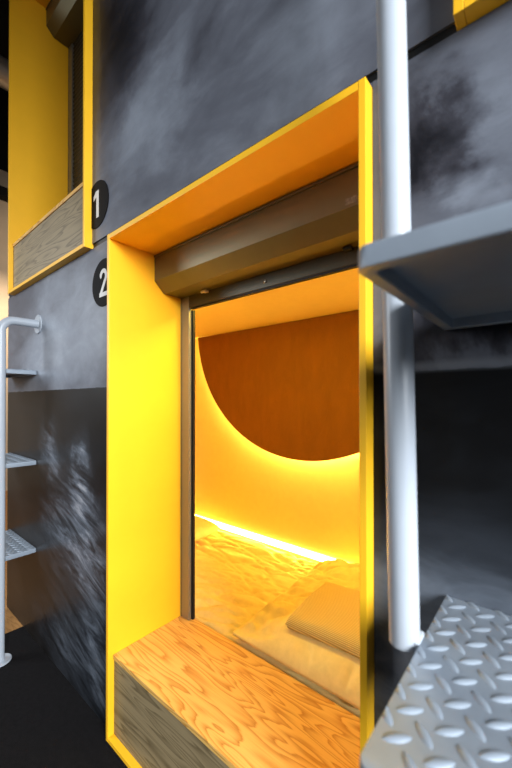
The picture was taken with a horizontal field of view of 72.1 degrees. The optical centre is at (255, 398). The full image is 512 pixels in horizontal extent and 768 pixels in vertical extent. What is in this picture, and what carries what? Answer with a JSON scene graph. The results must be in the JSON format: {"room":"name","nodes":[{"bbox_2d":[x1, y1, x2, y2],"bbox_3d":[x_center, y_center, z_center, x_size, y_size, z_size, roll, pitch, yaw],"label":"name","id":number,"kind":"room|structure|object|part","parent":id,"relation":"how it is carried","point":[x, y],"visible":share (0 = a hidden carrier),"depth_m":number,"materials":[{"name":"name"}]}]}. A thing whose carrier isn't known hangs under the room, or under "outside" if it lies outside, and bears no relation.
{"room":"dormitory","nodes":[
{"label":"dormitory","id":0,"kind":"room"},
{"bbox_2d":[0,169,8,490],"bbox_3d":[-0.515,-0.917,1.261,8.800,4.203,7.200,0,-1,40],"label":"wall","id":1,"kind":"structure","parent":0,"point":[4,297],"depth_m":4.63,"materials":[{"name":"beige paint"}]},
{"bbox_2d":[0,185,7,201],"bbox_3d":[-3.723,-2.657,4.031,0.138,0.120,6.700,0,-1,40],"label":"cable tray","id":2,"kind":"object","parent":1,"relation":"attached to","point":[3,190],"visible":0.02,"depth_m":4.52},
{"bbox_2d":[0,87,8,171],"bbox_3d":[-3.848,-3.596,4.077,0.100,1.200,7.200,0,-1,40],"label":"wall","id":3,"kind":"structure","parent":0,"point":[4,95],"depth_m":4.63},
{"bbox_2d":[0,0,8,59],"bbox_3d":[-0.899,-4.266,1.607,9.800,0.100,7.200,0,-1,40],"label":"ceiling","id":4,"kind":"structure","parent":0,"point":[4,4],"depth_m":3.99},
{"bbox_2d":[0,55,8,91],"bbox_3d":[-3.088,-3.581,3.505,0.294,0.294,6.700,0,-1,40],"label":"ventilation duct","id":5,"kind":"object","parent":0,"point":[4,63],"visible":0.02,"depth_m":3.79,"materials":[{"name":"silver metal"}]},
{"bbox_2d":[0,490,127,767],"bbox_3d":[-0.896,1.209,1.567,9.800,0.050,7.200,0,-1,40],"label":"floor","id":6,"kind":"structure","parent":0,"point":[45,722],"depth_m":1.30,"materials":[{"name":"grey carpet"}]},
{"bbox_2d":[7,0,511,725],"bbox_3d":[0.095,-0.623,0.760,3.945,3.600,0.020,0,-1,40],"label":"wall","id":7,"kind":"structure","parent":0,"point":[460,87],"depth_m":0.83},
{"bbox_2d":[0,315,41,666],"bbox_3d":[-1.306,0.389,1.693,0.456,1.591,0.342,0,-1,40],"label":"ladder","id":8,"kind":"object","parent":7,"relation":"attached to","point":[12,546],"visible":1,"depth_m":1.59,"materials":[{"name":"grey metal"}]},
{"bbox_2d":[13,182,82,287],"bbox_3d":[-0.895,-0.720,1.768,0.899,0.262,0.315,0,-1,40],"label":"wooden sill","id":9,"kind":"structure","parent":7,"relation":"attached to","point":[59,232],"depth_m":1.60,"materials":[{"name":"brown wood"}]},
{"bbox_2d":[8,0,92,294],"bbox_3d":[-0.900,-1.444,1.768,0.929,1.742,0.336,0,-1,40],"label":"window frame","id":10,"kind":"structure","parent":7,"relation":"in","point":[38,62],"depth_m":2.00,"materials":[{"name":"yellow paint"}]},
{"bbox_3d":[-0.900,-2.307,1.775,0.900,0.016,0.336,0,-1,40],"label":"panel","id":11,"kind":"part","parent":10,"relation":"part of","materials":[{"name":"yellow paint"}]},
{"bbox_3d":[-0.899,-0.581,1.762,0.900,0.015,0.336,0,-1,40],"label":"panel","id":12,"kind":"part","parent":10,"relation":"part of","materials":[{"name":"yellow paint"}]},
{"bbox_3d":[-0.549,-1.447,1.474,0.014,1.742,0.336,0,-1,40],"label":"panel","id":13,"kind":"part","parent":10,"relation":"part of","materials":[{"name":"yellow paint"}]},
{"bbox_2d":[46,0,82,193],"bbox_3d":[-0.844,-1.574,1.835,0.899,1.446,0.154,0,-1,40],"label":"roller shutter","id":14,"kind":"object","parent":7,"relation":"attached to","point":[64,18],"visible":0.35,"depth_m":2.09,"materials":[{"name":"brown metal"}]},
{"bbox_3d":[-1.131,-1.502,2.151,0.053,1.306,0.014,0,-1,40],"label":"guide rail","id":15,"kind":"part","parent":14,"relation":"part of","materials":[{"name":"grey metal"}]},
{"bbox_2d":[73,30,82,189],"bbox_3d":[-0.803,-1.535,1.885,0.793,1.244,0.015,0,-1,40],"label":"curtain","id":16,"kind":"object","parent":14,"relation":"hanging from","point":[78,36],"depth_m":2.09,"materials":[{"name":"brown fabric"}]},
{"bbox_2d":[92,258,106,306],"bbox_3d":[-0.563,-0.426,1.296,0.166,0.175,0.003,0,-1,40],"label":"badge","id":17,"kind":"object","parent":7,"relation":"attached to","point":[99,286],"visible":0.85,"depth_m":1.30,"materials":[{"name":"black plastic"}]},
{"bbox_2d":[91,180,108,228],"bbox_3d":[-0.584,-0.732,1.315,0.130,0.175,0.003,0,-1,40],"label":"badge","id":18,"kind":"object","parent":7,"relation":"attached to","point":[99,192],"visible":1,"depth_m":1.32,"materials":[{"name":"black plastic"}]},
{"bbox_2d":[9,24,456,297],"bbox_3d":[0.097,-0.590,0.762,3.944,0.019,0.015,0,-1,40],"label":"trim","id":19,"kind":"structure","parent":7,"relation":"attached to","point":[451,30],"depth_m":0.59,"materials":[{"name":"black metal"}]},
{"bbox_2d":[113,616,359,767],"bbox_3d":[-0.048,1.020,1.046,0.899,0.274,0.315,0,-1,40],"label":"wooden sill","id":20,"kind":"structure","parent":7,"relation":"attached to","point":[187,695],"depth_m":1.04,"materials":[{"name":"brown wood"}]},
{"bbox_2d":[106,77,374,767],"bbox_3d":[-0.053,0.302,1.045,0.929,1.742,0.336,0,-1,40],"label":"doorway","id":21,"kind":"structure","parent":7,"relation":"in","point":[144,322],"depth_m":1.22,"materials":[{"name":"yellow paint"}]},
{"bbox_3d":[-0.052,1.165,1.039,0.900,0.015,0.336,0,-1,40],"label":"panel","id":22,"kind":"part","parent":21,"relation":"part of","materials":[{"name":"yellow paint"}]},
{"bbox_3d":[-0.403,0.304,1.339,0.014,1.742,0.336,0,-1,40],"label":"panel","id":23,"kind":"part","parent":21,"relation":"part of","materials":[{"name":"yellow paint"}]},
{"bbox_3d":[-0.053,-0.560,1.052,0.900,0.016,0.336,0,-1,40],"label":"panel","id":24,"kind":"part","parent":21,"relation":"part of","materials":[{"name":"yellow paint"}]},
{"bbox_3d":[0.297,0.300,0.751,0.014,1.742,0.336,0,-1,40],"label":"panel","id":25,"kind":"part","parent":21,"relation":"part of","materials":[{"name":"yellow paint"}]},
{"bbox_2d":[154,162,358,620],"bbox_3d":[0.003,0.166,1.112,0.899,1.434,0.154,0,-1,40],"label":"roller shutter","id":26,"kind":"object","parent":7,"relation":"attached to","point":[310,232],"visible":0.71,"depth_m":1.11,"materials":[{"name":"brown metal"}]},
{"bbox_3d":[-0.284,0.238,1.428,0.053,1.294,0.014,0,-1,40],"label":"guide rail","id":27,"kind":"part","parent":26,"relation":"part of","materials":[{"name":"metal"}]},
{"bbox_2d":[358,0,511,767],"bbox_3d":[0.333,-0.344,0.322,0.536,1.356,0.342,0,-1,40],"label":"ladder","id":28,"kind":"object","parent":7,"relation":"attached to","point":[451,706],"visible":1,"depth_m":0.43,"materials":[{"name":"grey metal"}]},
{"bbox_2d":[453,0,508,30],"bbox_3d":[0.763,-1.455,0.372,0.929,1.742,0.336,0,-1,40],"label":"doorway","id":29,"kind":"structure","parent":7,"relation":"in","point":[465,12],"depth_m":0.53,"materials":[{"name":"yellow paint"}]},
{"bbox_3d":[0.413,-1.453,0.666,0.014,1.742,0.336,0,-1,40],"label":"panel","id":30,"kind":"part","parent":29,"relation":"part of","materials":[{"name":"yellow paint"}]},
{"bbox_3d":[0.764,-0.592,0.366,0.900,0.015,0.336,0,-1,40],"label":"panel","id":31,"kind":"part","parent":29,"relation":"part of","materials":[{"name":"yellow paint"}]},
{"bbox_2d":[191,268,358,339],"bbox_3d":[-0.102,-0.446,1.835,2.089,0.019,0.779,0,-1,40],"label":"ceiling","id":32,"kind":"structure","parent":0,"point":[335,293],"depth_m":1.68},
{"bbox_2d":[195,340,359,562],"bbox_3d":[-0.115,0.365,1.813,2.089,1.601,0.821,0,-1,40],"label":"wall","id":33,"kind":"structure","parent":0,"point":[313,506],"depth_m":2.15,"materials":[{"name":"yellow paint"}]},
{"bbox_2d":[196,515,335,561],"bbox_3d":[0.054,0.873,2.173,1.820,0.034,0.005,0,-1,40],"label":"light strip","id":34,"kind":"object","parent":33,"relation":"attached to","point":[301,551],"visible":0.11,"depth_m":2.13,"materials":[{"name":"white plastic"}]},
{"bbox_2d":[198,310,358,460],"bbox_3d":[0.237,-0.045,1.952,1.680,0.775,0.012,0,-1,40],"label":"panel","id":35,"kind":"object","parent":33,"relation":"attached to","point":[291,389],"visible":0.67,"depth_m":1.97,"materials":[{"name":"orange wood"}]},
{"bbox_3d":[-0.114,1.084,1.809,2.049,0.162,0.776,0,-1,40],"label":"floor","id":36,"kind":"structure","parent":0,"visible":0},
{"bbox_2d":[195,530,359,717],"bbox_3d":[-0.111,0.940,1.814,2.037,0.124,0.756,0,-1,40],"label":"mattress","id":37,"kind":"object","parent":36,"relation":"on","point":[236,576],"visible":0.3,"depth_m":1.72,"materials":[{"name":"fabric"}]},
{"bbox_2d":[195,515,220,540],"bbox_3d":[-0.599,0.823,2.229,0.552,0.100,0.588,0,-1,40],"label":"pillow","id":38,"kind":"object","parent":37,"relation":"on","point":[204,527],"visible":0.15,"depth_m":2.20,"materials":[{"name":"fabric"}]},
{"bbox_2d":[232,559,359,709],"bbox_3d":[0.383,0.798,1.343,0.662,0.136,0.682,0,-1,40],"label":"pillow","id":39,"kind":"object","parent":37,"relation":"on","point":[337,671],"visible":0.38,"depth_m":1.19,"materials":[{"name":"fabric"}]},
{"bbox_2d":[285,581,359,658],"bbox_3d":[0.349,0.750,1.180,0.426,0.080,0.279,0,-1,40],"label":"folded towel","id":40,"kind":"object","parent":39,"relation":"on","point":[330,615],"visible":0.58,"depth_m":1.18,"materials":[{"name":"fabric"}]}
]}

